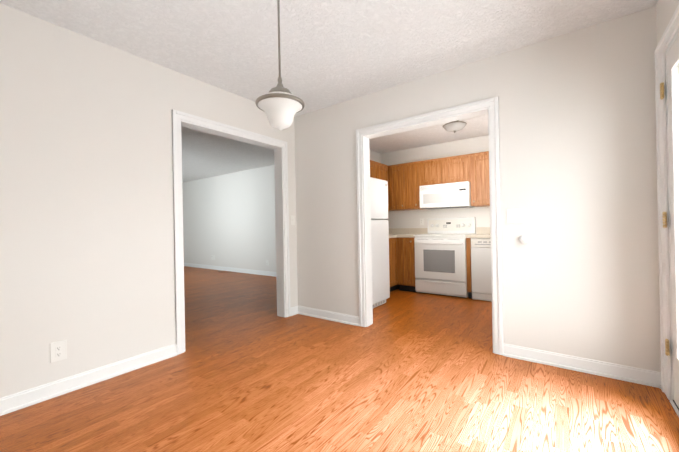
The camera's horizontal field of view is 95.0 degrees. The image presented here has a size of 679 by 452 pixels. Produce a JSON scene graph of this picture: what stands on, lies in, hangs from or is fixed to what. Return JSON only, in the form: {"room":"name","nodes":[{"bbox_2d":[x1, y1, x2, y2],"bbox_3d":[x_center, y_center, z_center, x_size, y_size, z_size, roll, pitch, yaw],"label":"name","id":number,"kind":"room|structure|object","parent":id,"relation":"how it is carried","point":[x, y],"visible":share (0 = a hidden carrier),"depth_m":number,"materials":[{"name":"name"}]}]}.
{"room":"empty dining room","nodes":[
{"label":"empty dining room","id":0,"kind":"room"},
{"bbox_2d":[0,3,297,397],"bbox_3d":[-1.686,-0.116,2.405,0.130,2.440,3.720,-1,0,36],"label":"wall","id":1,"kind":"structure","parent":0,"point":[87,270],"depth_m":2.18,"materials":[{"name":"white paint"}]},
{"bbox_2d":[50,340,66,362],"bbox_3d":[-1.844,0.822,2.043,0.008,0.128,0.082,-1,0,36],"label":"outlet","id":2,"kind":"object","parent":1,"relation":"attached to","point":[58,350],"visible":1,"depth_m":2.04,"materials":[{"name":"white plastic"}]},
{"bbox_2d":[0,344,177,415],"bbox_3d":[-1.994,1.062,1.818,0.024,0.095,2.064,-1,0,36],"label":"baseboard","id":3,"kind":"structure","parent":1,"relation":"attached to","point":[24,399],"depth_m":2.13,"materials":[{"name":"white wood"}]},
{"bbox_2d":[172,109,290,353],"bbox_3d":[-1.071,0.078,3.245,0.132,2.030,1.220,-1,0,36],"label":"door frame","id":4,"kind":"structure","parent":1,"relation":"attached to","point":[279,224],"depth_m":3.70,"materials":[{"name":"white wood"}]},
{"bbox_2d":[290,215,294,224],"bbox_3d":[-0.569,-0.071,3.813,0.018,0.117,0.072,-1,0,36],"label":"light switch","id":5,"kind":"object","parent":1,"relation":"attached to","point":[292,218],"visible":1,"depth_m":3.81,"materials":[{"name":"white plastic"}]},
{"bbox_2d":[292,306,358,325],"bbox_3d":[-0.163,1.029,3.580,0.914,0.095,0.050,-1,0,36],"label":"baseboard","id":6,"kind":"structure","parent":1,"relation":"attached to","point":[327,315],"depth_m":3.58,"materials":[{"name":"white wood"}]},
{"bbox_2d":[182,165,275,271],"bbox_3d":[-2.194,-0.100,7.454,6.370,2.440,0.130,-1,0,36],"label":"wall","id":7,"kind":"structure","parent":0,"point":[229,220],"depth_m":7.70,"materials":[{"name":"white paint"}]},
{"bbox_2d":[184,263,275,276],"bbox_3d":[-2.164,1.072,7.352,6.240,0.095,0.024,-1,0,36],"label":"baseboard","id":8,"kind":"structure","parent":7,"relation":"attached to","point":[257,272],"depth_m":7.64,"materials":[{"name":"white wood"}]},
{"bbox_2d":[0,0,657,181],"bbox_3d":[-2.219,-1.384,4.377,9.990,0.120,6.310,-1,0,36],"label":"ceiling","id":9,"kind":"structure","parent":0,"point":[333,52],"depth_m":2.28,"materials":[{"name":"white paint"}]},
{"bbox_2d":[255,0,304,129],"bbox_3d":[-0.289,-0.911,1.490,0.231,0.906,0.231,-1,0,36],"label":"pendant lamp","id":10,"kind":"object","parent":9,"relation":"hanging from","point":[280,105],"visible":1,"depth_m":1.44,"materials":[{"name":"white glass"}]},
{"bbox_2d":[442,120,466,132],"bbox_3d":[1.509,-1.308,4.085,0.300,0.176,0.300,-1,0,36],"label":"kitchen ceiling light","id":11,"kind":"object","parent":9,"relation":"attached to","point":[455,126],"visible":0.81,"depth_m":4.01,"materials":[{"name":"white glass"}]},
{"bbox_2d":[0,266,678,451],"bbox_3d":[-1.523,1.163,3.903,11.590,0.120,6.310,-1,0,36],"label":"floor","id":12,"kind":"structure","parent":0,"point":[248,370],"depth_m":1.96,"materials":[{"name":"brown wood"}]},
{"bbox_2d":[370,177,389,307],"bbox_3d":[0.138,0.234,4.188,0.870,1.675,0.713,-1,0,36],"label":"refrigerator","id":13,"kind":"object","parent":12,"relation":"on","point":[380,244],"visible":0.27,"depth_m":4.03,"materials":[{"name":"white painted metal"}]},
{"bbox_2d":[389,235,400,291],"bbox_3d":[0.615,0.627,5.072,0.685,0.872,0.335,-1,0,36],"label":"base cabinet","id":14,"kind":"object","parent":12,"relation":"on","point":[395,243],"depth_m":4.99,"materials":[{"name":"brown wood"}]},
{"bbox_2d":[401,235,415,291],"bbox_3d":[1.227,0.616,5.202,0.307,0.872,0.700,-1,0,36],"label":"base cabinet","id":15,"kind":"object","parent":12,"relation":"on","point":[401,261],"depth_m":4.93,"materials":[{"name":"brown wood"}]},
{"bbox_2d":[414,217,475,297],"bbox_3d":[1.654,0.455,4.873,0.770,1.175,0.710,-1,0,36],"label":"electric range","id":16,"kind":"object","parent":12,"relation":"on","point":[440,259],"visible":1,"depth_m":4.66,"materials":[{"name":"white metal"}]},
{"bbox_2d":[471,238,491,301],"bbox_3d":[2.273,0.598,4.444,0.606,0.866,0.640,-1,0,36],"label":"dishwasher","id":17,"kind":"object","parent":12,"relation":"on","point":[481,268],"visible":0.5,"depth_m":4.29,"materials":[{"name":"white metal"}]},
{"bbox_2d":[466,235,490,238],"bbox_3d":[2.637,0.131,4.184,1.635,0.040,0.678,-1,0,36],"label":"countertop","id":18,"kind":"structure","parent":17,"relation":"on","point":[467,236],"depth_m":4.30,"materials":[{"name":"white laminate"}]},
{"bbox_2d":[370,150,379,162],"bbox_3d":[0.064,-0.147,5.033,0.130,2.440,2.590,-1,0,36],"label":"wall","id":19,"kind":"structure","parent":0,"point":[375,156],"depth_m":5.77,"materials":[{"name":"white paint"}]},
{"bbox_2d":[370,160,377,178],"bbox_3d":[0.403,-0.661,5.113,0.337,0.786,0.474,-1,0,36],"label":"upper cabinet","id":20,"kind":"object","parent":19,"relation":"attached to","point":[373,165],"depth_m":5.06,"materials":[{"name":"brown wood"}]},
{"bbox_2d":[378,163,389,210],"bbox_3d":[0.636,-0.665,5.376,0.405,0.786,0.452,-1,0,36],"label":"upper cabinet","id":21,"kind":"object","parent":19,"relation":"attached to","point":[383,170],"depth_m":5.39,"materials":[{"name":"brown wood"}]},
{"bbox_2d":[380,135,489,227],"bbox_3d":[2.186,-0.187,5.010,3.330,2.440,0.130,-1,0,36],"label":"wall","id":22,"kind":"structure","parent":0,"point":[405,219],"depth_m":5.32,"materials":[{"name":"white paint"}]},
{"bbox_2d":[390,163,405,210],"bbox_3d":[1.065,-0.673,5.489,0.330,0.786,0.400,-1,0,36],"label":"upper cabinet","id":23,"kind":"object","parent":22,"relation":"attached to","point":[405,181],"depth_m":5.37,"materials":[{"name":"brown wood"}]},
{"bbox_2d":[406,161,423,209],"bbox_3d":[1.326,-0.678,5.338,0.270,0.786,0.337,-1,0,36],"label":"upper cabinet","id":24,"kind":"object","parent":22,"relation":"attached to","point":[413,171],"depth_m":5.20,"materials":[{"name":"brown wood"}]},
{"bbox_2d":[422,158,445,185],"bbox_3d":[1.582,-0.869,5.150,0.370,0.415,0.337,-1,0,36],"label":"upper cabinet","id":25,"kind":"object","parent":22,"relation":"attached to","point":[431,169],"depth_m":5.01,"materials":[{"name":"brown wood"}]},
{"bbox_2d":[389,227,489,234],"bbox_3d":[2.154,0.071,4.942,3.306,0.100,0.020,-1,0,36],"label":"backsplash","id":26,"kind":"structure","parent":22,"relation":"attached to","point":[480,230],"depth_m":5.47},
{"bbox_2d":[442,154,469,182],"bbox_3d":[1.893,-0.875,4.923,0.400,0.415,0.337,-1,0,36],"label":"upper cabinet","id":27,"kind":"object","parent":22,"relation":"attached to","point":[455,169],"depth_m":4.79,"materials":[{"name":"brown wood"}]},
{"bbox_2d":[419,181,472,209],"bbox_3d":[1.726,-0.473,4.997,0.760,0.371,0.420,-1,0,36],"label":"microwave","id":28,"kind":"object","parent":27,"relation":"attached to","point":[448,195],"visible":1,"depth_m":4.81,"materials":[{"name":"white plastic"},{"name":"glass"}]},
{"bbox_2d":[470,151,489,206],"bbox_3d":[2.237,-0.696,4.676,0.442,0.786,0.337,-1,0,36],"label":"upper cabinet","id":29,"kind":"object","parent":22,"relation":"attached to","point":[479,162],"depth_m":4.59,"materials":[{"name":"brown wood"}]},
{"bbox_2d":[294,6,660,371],"bbox_3d":[0.740,-0.162,3.021,3.330,2.440,0.130,-1,0,36],"label":"wall","id":30,"kind":"structure","parent":0,"point":[578,163],"depth_m":2.31,"materials":[{"name":"white paint"}]},
{"bbox_2d":[356,96,502,354],"bbox_3d":[0.796,0.042,2.982,1.240,2.030,0.132,-1,0,36],"label":"door frame","id":31,"kind":"structure","parent":30,"relation":"attached to","point":[367,219],"depth_m":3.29,"materials":[{"name":"white wood"}]},
{"bbox_2d":[519,235,528,243],"bbox_3d":[1.433,0.104,2.419,0.068,0.068,0.033,-1,0,36],"label":"door stop","id":32,"kind":"object","parent":30,"relation":"attached to","point":[523,239],"visible":1,"depth_m":2.41,"materials":[{"name":"white"}]},
{"bbox_2d":[503,343,660,388],"bbox_3d":[1.690,0.992,2.242,0.914,0.095,0.035,-1,0,36],"label":"baseboard","id":33,"kind":"structure","parent":30,"relation":"attached to","point":[600,368],"depth_m":2.20,"materials":[{"name":"white wood"}]},
{"bbox_2d":[656,0,678,44],"bbox_3d":[1.780,-0.184,1.485,0.160,2.440,6.310,-1,0,36],"label":"wall","id":34,"kind":"structure","parent":0,"point":[665,10],"depth_m":1.85,"materials":[{"name":"white paint"}]},
{"bbox_2d":[655,4,678,399],"bbox_3d":[1.495,-0.028,1.107,0.181,2.138,1.972,-1,0,36],"label":"door frame","id":35,"kind":"structure","parent":34,"relation":"attached to","point":[671,29],"depth_m":1.86,"materials":[{"name":"white wood"}]},
{"bbox_2d":[660,35,678,407],"bbox_3d":[1.706,0.010,1.470,0.190,2.019,0.874,-1,0,36],"label":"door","id":36,"kind":"structure","parent":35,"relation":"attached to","point":[673,89],"depth_m":1.72,"materials":[{"name":"white wood"}]},
{"bbox_2d":[670,400,678,416],"bbox_3d":[1.531,1.033,1.094,0.202,0.016,1.676,-1,0,36],"label":"french door sill","id":37,"kind":"structure","parent":34,"relation":"attached to","point":[674,405],"depth_m":1.76,"materials":[{"name":"white wood"}]}
]}

